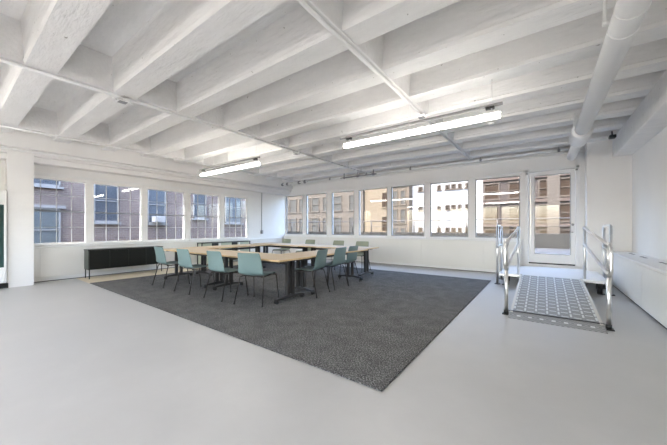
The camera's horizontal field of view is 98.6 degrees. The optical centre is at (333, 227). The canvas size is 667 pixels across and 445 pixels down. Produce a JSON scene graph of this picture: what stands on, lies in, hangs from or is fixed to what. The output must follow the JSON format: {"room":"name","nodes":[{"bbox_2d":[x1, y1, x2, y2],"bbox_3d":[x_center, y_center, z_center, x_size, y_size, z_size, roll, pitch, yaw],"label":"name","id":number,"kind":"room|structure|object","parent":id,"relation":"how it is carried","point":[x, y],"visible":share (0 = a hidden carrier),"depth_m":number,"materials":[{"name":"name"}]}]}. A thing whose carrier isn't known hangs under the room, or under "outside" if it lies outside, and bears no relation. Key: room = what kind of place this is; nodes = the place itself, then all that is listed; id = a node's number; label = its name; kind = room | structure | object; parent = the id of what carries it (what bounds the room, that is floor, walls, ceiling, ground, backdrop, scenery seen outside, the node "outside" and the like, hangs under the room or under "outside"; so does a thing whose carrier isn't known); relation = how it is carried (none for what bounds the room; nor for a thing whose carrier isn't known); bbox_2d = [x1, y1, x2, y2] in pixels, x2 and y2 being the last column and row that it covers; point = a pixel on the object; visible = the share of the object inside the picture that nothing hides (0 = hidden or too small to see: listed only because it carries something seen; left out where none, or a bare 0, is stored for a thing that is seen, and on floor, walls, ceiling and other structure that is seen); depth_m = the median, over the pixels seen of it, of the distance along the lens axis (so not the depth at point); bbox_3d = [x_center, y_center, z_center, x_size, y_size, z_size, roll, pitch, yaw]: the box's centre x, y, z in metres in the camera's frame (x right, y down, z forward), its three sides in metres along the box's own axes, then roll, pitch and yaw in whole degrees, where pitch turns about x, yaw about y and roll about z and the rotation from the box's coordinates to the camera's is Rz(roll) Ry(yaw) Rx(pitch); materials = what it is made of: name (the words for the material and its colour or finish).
{"room":"meeting room","nodes":[
{"label":"meeting room","id":0,"kind":"room"},
{"bbox_2d":[5,146,33,287],"bbox_3d":[-6.585,-0.350,6.014,0.410,3.100,0.370,0,0,36],"label":"wall column","id":1,"kind":"structure","parent":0,"point":[19,166],"depth_m":5.89,"materials":[{"name":"white paint"}]},
{"bbox_2d":[0,160,284,253],"bbox_3d":[-5.885,-0.525,7.559,0.280,3.650,12.470,0,0,36],"label":"wall","id":2,"kind":"structure","parent":0,"point":[273,206],"depth_m":9.04,"materials":[{"name":"white paint"}]},
{"bbox_2d":[90,183,144,243],"bbox_3d":[-5.699,-0.362,7.614,0.125,1.525,1.190,0,0,36],"label":"window","id":3,"kind":"structure","parent":2,"relation":"in","point":[118,199],"depth_m":7.61,"materials":[{"name":"white paint"}]},
{"bbox_2d":[34,171,252,196],"bbox_3d":[-4.874,-1.215,8.672,0.040,0.060,5.940,0,0,36],"label":"trim","id":4,"kind":"structure","parent":2,"relation":"attached to","point":[36,173],"depth_m":7.76,"materials":[{"name":"white paint"}]},
{"bbox_2d":[0,146,287,190],"bbox_3d":[-5.450,-1.580,7.043,0.057,0.060,12.050,0,0,36],"label":"pipe","id":5,"kind":"object","parent":2,"relation":"attached to","point":[1,147],"visible":1,"depth_m":7.15,"materials":[{"name":"white metal"}]},
{"bbox_2d":[0,130,292,195],"bbox_3d":[-5.590,-1.730,7.343,0.450,0.660,12.470,0,0,36],"label":"ceiling beam","id":6,"kind":"structure","parent":2,"relation":"attached to","point":[19,139],"depth_m":7.35,"materials":[{"name":"white paint"}]},
{"bbox_2d":[145,188,187,241],"bbox_3d":[-4.989,-0.362,8.587,0.125,1.525,1.182,0,0,36],"label":"window","id":7,"kind":"structure","parent":2,"relation":"in","point":[175,203],"depth_m":8.65,"materials":[{"name":"white paint"}]},
{"bbox_2d":[189,193,220,240],"bbox_3d":[-4.269,-0.362,9.573,0.125,1.525,1.151,0,0,36],"label":"window","id":8,"kind":"structure","parent":2,"relation":"in","point":[205,205],"depth_m":9.62,"materials":[{"name":"white paint"}]},
{"bbox_2d":[223,196,248,238],"bbox_3d":[-3.581,-0.362,10.515,0.125,1.525,1.097,0,0,36],"label":"window","id":9,"kind":"structure","parent":2,"relation":"in","point":[229,217],"depth_m":10.52,"materials":[{"name":"white paint"}]},
{"bbox_2d":[261,193,262,233],"bbox_3d":[-2.852,-0.585,11.430,0.052,1.630,0.090,0,0,36],"label":"conduit","id":10,"kind":"object","parent":2,"relation":"attached to","point":[261,193],"visible":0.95,"depth_m":11.42,"materials":[{"name":"grey metal"}]},
{"bbox_2d":[76,261,237,283],"bbox_3d":[-3.724,1.198,9.188,1.050,0.004,6.650,0,0,36],"label":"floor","id":11,"kind":"structure","parent":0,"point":[170,270],"depth_m":7.23,"materials":[{"name":"beige wood"}]},
{"bbox_2d":[84,246,162,278],"bbox_3d":[-5.355,0.851,7.420,0.350,0.690,1.630,0,0,36],"label":"sideboard","id":12,"kind":"object","parent":11,"relation":"on","point":[100,258],"visible":0.84,"depth_m":7.14,"materials":[{"name":"black paint"}]},
{"bbox_2d":[0,0,666,181],"bbox_3d":[-1.503,-2.275,4.360,11.370,0.750,13.270,0,0,36],"label":"ceiling","id":13,"kind":"structure","parent":0,"point":[270,71],"depth_m":3.82,"materials":[{"name":"paint"}]},
{"bbox_2d":[112,97,132,104],"bbox_3d":[-3.044,-1.830,4.141,0.193,0.040,0.193,0,0,-9],"label":"junction box","id":14,"kind":"object","parent":13,"relation":"attached to","point":[119,100],"visible":1,"depth_m":4.11,"materials":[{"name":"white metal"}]},
{"bbox_2d":[0,125,292,180],"bbox_3d":[-5.110,-1.876,6.671,0.034,0.036,11.850,0,0,36],"label":"conduit","id":15,"kind":"object","parent":13,"relation":"attached to","point":[0,125],"visible":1,"depth_m":6.66,"materials":[{"name":"white metal"}]},
{"bbox_2d":[0,58,362,172],"bbox_3d":[-2.528,-1.878,4.848,0.038,0.040,11.950,0,0,36],"label":"conduit","id":16,"kind":"object","parent":13,"relation":"attached to","point":[1,60],"visible":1,"depth_m":4.32,"materials":[{"name":"white metal"}]},
{"bbox_2d":[199,156,259,175],"bbox_3d":[-2.641,-1.649,7.085,2.480,0.502,0.080,0,0,36],"label":"lamp","id":17,"kind":"object","parent":13,"relation":"hanging from","point":[256,163],"visible":1,"depth_m":6.95,"materials":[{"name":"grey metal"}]},
{"bbox_2d":[280,178,307,185],"bbox_3d":[-1.555,-1.802,11.226,1.450,0.215,0.084,0,0,36],"label":"valves","id":18,"kind":"object","parent":13,"relation":"attached to","point":[304,181],"visible":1,"depth_m":11.15,"materials":[{"name":"grey metal"}]},
{"bbox_2d":[340,169,375,178],"bbox_3d":[0.815,-1.810,9.681,1.400,0.200,0.065,0,0,36],"label":"pipe stub","id":19,"kind":"object","parent":13,"relation":"hanging from","point":[373,173],"visible":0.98,"depth_m":9.65,"materials":[{"name":"grey metal"}]},
{"bbox_2d":[308,0,411,100],"bbox_3d":[-1.102,-1.888,1.145,0.019,0.020,7.650,0,0,36],"label":"conduit","id":20,"kind":"object","parent":13,"relation":"attached to","point":[310,1],"visible":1,"depth_m":2.92,"materials":[{"name":"white metal"}]},
{"bbox_2d":[296,0,470,160],"bbox_3d":[0.225,-1.878,3.055,0.038,0.040,12.300,0,0,36],"label":"conduit","id":21,"kind":"object","parent":13,"relation":"attached to","point":[303,3],"visible":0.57,"depth_m":3.11,"materials":[{"name":"white metal"}]},
{"bbox_2d":[414,113,428,119],"bbox_3d":[1.438,-1.816,4.683,0.193,0.040,0.193,0,0,-9],"label":"junction box","id":22,"kind":"object","parent":21,"relation":"attached to","point":[419,116],"visible":0.98,"depth_m":4.64,"materials":[{"name":"white metal"}]},
{"bbox_2d":[340,80,502,147],"bbox_3d":[1.123,-1.649,4.337,2.480,0.502,0.080,0,0,36],"label":"lamp","id":23,"kind":"object","parent":13,"relation":"hanging from","point":[491,115],"visible":0.99,"depth_m":4.13,"materials":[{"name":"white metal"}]},
{"bbox_2d":[291,146,584,184],"bbox_3d":[1.956,-1.841,9.158,9.160,0.114,0.072,0,0,36],"label":"pipe","id":24,"kind":"object","parent":13,"relation":"attached to","point":[582,147],"visible":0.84,"depth_m":7.89,"materials":[{"name":"white metal"}]},
{"bbox_2d":[567,0,652,160],"bbox_3d":[1.984,-1.731,1.795,0.298,0.398,12.340,0,0,36],"label":"pipe","id":25,"kind":"object","parent":13,"relation":"hanging from","point":[627,18],"visible":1,"depth_m":2.73,"materials":[{"name":"white metal"}]},
{"bbox_2d":[608,131,616,138],"bbox_3d":[5.473,-1.836,5.631,0.100,0.152,0.130,0,0,36],"label":"ceiling camera","id":26,"kind":"object","parent":13,"relation":"attached to","point":[612,136],"visible":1,"depth_m":5.60,"materials":[{"name":"black paint"}]},
{"bbox_2d":[0,259,666,444],"bbox_3d":[-1.503,1.275,4.360,11.170,0.150,13.070,0,0,36],"label":"floor","id":27,"kind":"structure","parent":0,"point":[82,363],"depth_m":2.20,"materials":[{"name":"concrete"}]},
{"bbox_2d":[0,190,7,288],"bbox_3d":[-6.927,0.225,5.466,0.485,1.950,0.945,0,0,36],"label":"cooler","id":28,"kind":"object","parent":27,"relation":"on","point":[3,193],"visible":1,"depth_m":5.68,"materials":[{"name":"white metal"}]},
{"bbox_2d":[34,238,281,282],"bbox_3d":[-4.406,0.807,9.277,0.082,0.785,7.450,0,0,36],"label":"radiator cover","id":29,"kind":"object","parent":27,"relation":"on","point":[51,263],"visible":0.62,"depth_m":6.93,"materials":[{"name":"white paint"}]},
{"bbox_2d":[197,241,249,263],"bbox_3d":[-3.673,0.830,9.757,0.280,0.732,1.850,0,0,36],"label":"base cabinet","id":30,"kind":"object","parent":27,"relation":"on","point":[200,244],"visible":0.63,"depth_m":9.52,"materials":[{"name":"metal"}]},
{"bbox_2d":[90,262,490,391],"bbox_3d":[-0.847,1.191,6.345,6.950,0.010,5.450,0,0,36],"label":"area rug","id":31,"kind":"object","parent":27,"relation":"on","point":[366,332],"visible":0.86,"depth_m":4.13,"materials":[{"name":"grey carpet"}]},
{"bbox_2d":[152,247,189,287],"bbox_3d":[-3.407,0.784,6.018,0.524,0.806,0.559,0,0,36],"label":"chair","id":32,"kind":"object","parent":31,"relation":"on","point":[159,251],"visible":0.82,"depth_m":5.83,"materials":[{"name":"green plastic"}]},
{"bbox_2d":[174,249,214,294],"bbox_3d":[-2.631,0.784,5.452,0.524,0.806,0.559,0,0,33],"label":"chair","id":33,"kind":"object","parent":31,"relation":"on","point":[184,259],"visible":0.91,"depth_m":5.27,"materials":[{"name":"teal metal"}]},
{"bbox_2d":[164,247,233,287],"bbox_3d":[-3.031,0.836,6.397,2.000,0.697,0.758,0,0,36],"label":"folding table","id":34,"kind":"object","parent":31,"relation":"on","point":[192,250],"visible":0.58,"depth_m":6.22,"materials":[{"name":"brown wood"}]},
{"bbox_2d":[203,251,248,301],"bbox_3d":[-1.853,0.784,4.958,0.524,0.806,0.559,0,0,34],"label":"chair","id":35,"kind":"object","parent":31,"relation":"on","point":[215,261],"visible":0.87,"depth_m":4.77,"materials":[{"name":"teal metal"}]},
{"bbox_2d":[195,244,269,275],"bbox_3d":[-2.777,0.836,7.933,0.758,0.697,2.000,0,0,36],"label":"folding table","id":36,"kind":"object","parent":31,"relation":"on","point":[243,246],"visible":0.62,"depth_m":7.71,"materials":[{"name":"beige wood"}]},
{"bbox_2d":[233,253,278,306],"bbox_3d":[-1.226,0.784,4.625,0.524,0.806,0.559,0,0,18],"label":"chair","id":37,"kind":"object","parent":31,"relation":"on","point":[249,264],"visible":0.99,"depth_m":4.41,"materials":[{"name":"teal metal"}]},
{"bbox_2d":[206,251,311,303],"bbox_3d":[-1.399,0.836,5.206,2.000,0.697,0.758,0,0,36],"label":"folding table","id":38,"kind":"object","parent":31,"relation":"on","point":[288,261],"visible":0.9,"depth_m":4.75,"materials":[{"name":"beige wood"}]},
{"bbox_2d":[272,239,290,253],"bbox_3d":[-1.766,0.784,9.792,0.524,0.806,0.559,0,0,36],"label":"chair","id":39,"kind":"object","parent":31,"relation":"on","point":[284,240],"visible":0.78,"depth_m":9.86,"materials":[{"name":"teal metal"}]},
{"bbox_2d":[253,242,316,266],"bbox_3d":[-1.508,0.836,8.789,2.000,0.697,0.758,0,0,36],"label":"folding table","id":40,"kind":"object","parent":31,"relation":"on","point":[279,245],"visible":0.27,"depth_m":8.52,"materials":[{"name":"beige wood"}]},
{"bbox_2d":[296,240,314,251],"bbox_3d":[-0.894,0.784,9.155,0.524,0.806,0.559,0,0,36],"label":"chair","id":41,"kind":"object","parent":31,"relation":"on","point":[307,241],"visible":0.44,"depth_m":9.32,"materials":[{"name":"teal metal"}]},
{"bbox_2d":[295,249,329,297],"bbox_3d":[-0.410,0.784,5.192,0.559,0.806,0.524,0,0,25],"label":"chair","id":42,"kind":"object","parent":31,"relation":"on","point":[320,261],"visible":0.91,"depth_m":5.07,"materials":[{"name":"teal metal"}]},
{"bbox_2d":[285,248,367,294],"bbox_3d":[-0.111,0.836,5.987,0.758,0.697,2.000,0,0,36],"label":"folding table","id":43,"kind":"object","parent":31,"relation":"on","point":[300,276],"visible":0.59,"depth_m":5.32,"materials":[{"name":"grey metal"}]},
{"bbox_2d":[313,247,348,289],"bbox_3d":[-0.049,0.784,5.806,0.559,0.806,0.524,0,0,34],"label":"chair","id":44,"kind":"object","parent":31,"relation":"on","point":[339,255],"visible":0.77,"depth_m":5.66,"materials":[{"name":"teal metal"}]},
{"bbox_2d":[332,240,343,269],"bbox_3d":[0.011,0.784,8.495,0.524,0.806,0.559,0,0,38],"label":"chair","id":45,"kind":"object","parent":31,"relation":"on","point":[336,242],"visible":0.29,"depth_m":8.70,"materials":[{"name":"teal plastic"}]},
{"bbox_2d":[300,245,378,276],"bbox_3d":[0.124,0.836,7.598,2.000,0.697,0.758,0,0,36],"label":"folding table","id":46,"kind":"object","parent":31,"relation":"on","point":[313,247],"visible":0.52,"depth_m":7.26,"materials":[{"name":"beige wood"}]},
{"bbox_2d":[328,245,359,284],"bbox_3d":[0.233,0.784,6.293,0.559,0.806,0.524,0,0,33],"label":"chair","id":47,"kind":"object","parent":31,"relation":"on","point":[351,257],"visible":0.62,"depth_m":6.15,"materials":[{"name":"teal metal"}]},
{"bbox_2d":[346,241,370,269],"bbox_3d":[0.697,0.784,7.994,0.524,0.806,0.559,0,0,32],"label":"chair","id":48,"kind":"object","parent":31,"relation":"on","point":[359,243],"visible":0.43,"depth_m":8.16,"materials":[{"name":"teal plastic"}]},
{"bbox_2d":[284,235,520,272],"bbox_3d":[1.364,0.762,9.874,8.540,0.875,0.182,0,0,36],"label":"wall","id":49,"kind":"structure","parent":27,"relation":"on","point":[454,254],"depth_m":8.64,"materials":[{"name":"white paint"}]},
{"bbox_2d":[495,225,503,283],"bbox_3d":[3.737,0.565,6.459,0.100,1.270,0.820,0,0,36],"label":"guardrail","id":50,"kind":"object","parent":27,"relation":"on","point":[497,226],"visible":1,"depth_m":6.17,"materials":[{"name":"metal"}]},
{"bbox_2d":[502,227,519,314],"bbox_3d":[3.089,0.585,4.935,0.090,1.230,2.628,0,0,36],"label":"handrail","id":51,"kind":"object","parent":27,"relation":"on","point":[506,262],"visible":0.99,"depth_m":4.01,"materials":[{"name":"metal"}]},
{"bbox_2d":[499,265,605,294],"bbox_3d":[4.687,1.075,6.251,1.710,0.250,1.696,0,0,36],"label":"landing platform","id":52,"kind":"object","parent":27,"relation":"on","point":[591,276],"visible":0.74,"depth_m":5.99,"materials":[{"name":"white paint"}]},
{"bbox_2d":[508,274,607,333],"bbox_3d":[3.452,1.066,4.546,0.979,0.268,2.495,0,0,36],"label":"ramp","id":53,"kind":"object","parent":27,"relation":"on","point":[563,302],"visible":1,"depth_m":4.16,"materials":[{"name":"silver metal"}]},
{"bbox_2d":[583,226,614,330],"bbox_3d":[3.932,0.585,4.320,0.090,1.230,2.628,0,0,36],"label":"handrail","id":54,"kind":"object","parent":27,"relation":"on","point":[609,270],"visible":0.98,"depth_m":3.39,"materials":[{"name":"metal"}]},
{"bbox_2d":[602,224,614,295],"bbox_3d":[5.167,0.565,5.415,0.100,1.270,0.820,0,0,36],"label":"guardrail","id":55,"kind":"object","parent":27,"relation":"on","point":[605,225],"visible":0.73,"depth_m":5.68,"materials":[{"name":"metal"}]},
{"bbox_2d":[613,251,666,329],"bbox_3d":[2.536,0.847,1.238,0.362,0.707,11.990,0,0,36],"label":"radiator cover","id":56,"kind":"object","parent":27,"relation":"on","point":[642,279],"visible":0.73,"depth_m":4.12,"materials":[{"name":"white metal"}]},
{"bbox_2d":[285,145,584,269],"bbox_3d":[2.264,-0.525,9.503,11.150,3.650,0.280,0,0,36],"label":"wall","id":57,"kind":"structure","parent":0,"point":[561,160],"depth_m":8.38,"materials":[{"name":"white paint"}]},
{"bbox_2d":[284,195,303,235],"bbox_3d":[-1.674,-0.525,12.198,1.131,1.680,0.120,0,0,36],"label":"window","id":58,"kind":"structure","parent":57,"relation":"in","point":[299,195],"depth_m":12.04,"materials":[{"name":"grey"}]},
{"bbox_2d":[304,193,327,235],"bbox_3d":[-0.697,-0.525,11.485,1.223,1.680,0.120,0,0,36],"label":"window","id":59,"kind":"structure","parent":57,"relation":"in","point":[321,193],"depth_m":11.42,"materials":[{"name":"grey"}]},
{"bbox_2d":[329,191,355,236],"bbox_3d":[0.339,-0.525,10.729,1.178,1.680,0.120,0,0,36],"label":"window","id":60,"kind":"structure","parent":57,"relation":"in","point":[343,191],"depth_m":10.93,"materials":[{"name":"grey"}]},
{"bbox_2d":[356,188,387,236],"bbox_3d":[1.355,-0.525,9.986,1.277,1.680,0.120,0,0,36],"label":"window","id":61,"kind":"structure","parent":57,"relation":"in","point":[376,188],"depth_m":10.11,"materials":[{"name":"grey"}]},
{"bbox_2d":[388,184,426,237],"bbox_3d":[2.371,-0.525,9.245,1.269,1.680,0.120,0,0,36],"label":"window","id":62,"kind":"structure","parent":57,"relation":"in","point":[391,236],"depth_m":9.44,"materials":[{"name":"grey"}]},
{"bbox_2d":[290,145,584,194],"bbox_3d":[1.865,-1.673,9.577,9.860,0.495,0.070,0,0,36],"label":"trim","id":63,"kind":"structure","parent":57,"relation":"attached to","point":[583,149],"depth_m":8.54,"materials":[{"name":"white paint"}]},
{"bbox_2d":[427,180,470,238],"bbox_3d":[3.404,-0.525,8.491,1.237,1.680,0.120,0,0,36],"label":"window","id":64,"kind":"structure","parent":57,"relation":"in","point":[431,236],"depth_m":8.74,"materials":[{"name":"grey"}]},
{"bbox_2d":[472,175,523,239],"bbox_3d":[4.412,-0.525,7.755,1.213,1.680,0.120,0,0,36],"label":"window","id":65,"kind":"structure","parent":57,"relation":"in","point":[486,238],"depth_m":7.90,"materials":[{"name":"grey"}]},
{"bbox_2d":[525,165,578,265],"bbox_3d":[5.381,-0.290,7.100,1.060,2.380,0.165,0,0,36],"label":"door","id":66,"kind":"structure","parent":57,"relation":"in","point":[531,256],"depth_m":7.07,"materials":[{"name":"white paint"}]},
{"bbox_2d":[585,140,631,275],"bbox_3d":[6.046,-0.575,6.340,0.710,3.550,0.370,0,0,36],"label":"wall pier","id":67,"kind":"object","parent":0,"point":[608,179],"visible":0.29,"depth_m":6.20,"materials":[{"name":"white paint"}]},
{"bbox_2d":[632,127,666,260],"bbox_3d":[2.969,-0.525,1.268,0.300,3.650,12.750,0,0,36],"label":"wall","id":68,"kind":"structure","parent":0,"point":[649,163],"depth_m":4.96,"materials":[{"name":"white paint"}]},
{"bbox_2d":[612,70,666,156],"bbox_3d":[2.535,-1.715,1.183,0.300,0.390,12.100,0,0,36],"label":"beam","id":69,"kind":"structure","parent":68,"relation":"attached to","point":[649,118],"depth_m":4.42,"materials":[{"name":"paint"}]},
{"label":"outside","id":70,"kind":"structure","parent":0,"visible":0},
{"bbox_2d":[287,190,364,231],"bbox_3d":[-3.864,5.525,51.014,25.600,31.350,8.150,0,0,36],"label":"apartment building","id":71,"kind":"structure","parent":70,"point":[343,202],"depth_m":44.35,"materials":[{"name":"beige brick"}]},
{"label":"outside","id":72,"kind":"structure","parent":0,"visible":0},
{"bbox_2d":[365,188,386,231],"bbox_3d":[8.287,4.525,42.516,3.850,33.350,8.150,0,0,36],"label":"apartment building","id":73,"kind":"structure","parent":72,"point":[376,199],"depth_m":39.40,"materials":[{"name":"beige paint"}]},
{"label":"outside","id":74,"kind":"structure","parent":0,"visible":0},
{"bbox_2d":[393,186,411,231],"bbox_3d":[10.795,4.525,40.313,2.700,33.350,8.150,0,0,36],"label":"apartment building","id":75,"kind":"structure","parent":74,"point":[402,196],"depth_m":36.90,"materials":[{"name":"beige brick"}]},
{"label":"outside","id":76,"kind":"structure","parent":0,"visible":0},
{"bbox_2d":[535,248,569,254],"bbox_3d":[-1.759,0.950,16.247,38.000,0.200,5.830,0,0,36],"label":"floor","id":77,"kind":"structure","parent":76,"point":[537,250],"depth_m":10.38,"materials":[{"name":"white"}]},
{"bbox_2d":[287,231,569,248],"bbox_3d":[0.048,0.645,18.722,38.000,0.810,0.300,0,0,36],"label":"parapet","id":78,"kind":"object","parent":77,"relation":"on","point":[556,241],"visible":0.11,"depth_m":12.87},
{"bbox_2d":[287,217,569,232],"bbox_3d":[0.221,-0.094,18.534,36.500,0.668,0.053,0,0,36],"label":"terrace railing","id":79,"kind":"object","parent":78,"relation":"on","point":[371,226],"visible":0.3,"depth_m":15.20,"materials":[{"name":"metal"}]},
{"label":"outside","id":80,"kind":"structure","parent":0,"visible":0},
{"bbox_2d":[412,180,482,232],"bbox_3d":[15.827,4.525,37.877,8.200,33.350,8.150,0,0,36],"label":"apartment building","id":81,"kind":"structure","parent":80,"point":[449,200],"depth_m":34.48,"materials":[{"name":"white concrete"}]},
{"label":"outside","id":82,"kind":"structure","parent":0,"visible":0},
{"bbox_2d":[483,174,569,233],"bbox_3d":[24.488,4.525,31.369,13.435,33.350,8.250,0,0,36],"label":"apartment building","id":83,"kind":"structure","parent":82,"point":[552,192],"depth_m":29.32,"materials":[{"name":"brick"}]},
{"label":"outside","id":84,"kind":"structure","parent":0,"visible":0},
{"bbox_2d":[34,177,245,245],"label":"window","id":85,"kind":"structure","parent":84,"point":[48,202],"depth_m":12.62,"materials":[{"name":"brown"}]},
{"bbox_2d":[152,216,164,221],"bbox_3d":[-8.300,-0.410,13.612,0.360,0.280,0.440,0,0,36],"label":"air conditioner","id":86,"kind":"object","parent":85,"relation":"attached to","point":[154,218],"visible":1,"depth_m":13.49,"materials":[{"name":"grey"}]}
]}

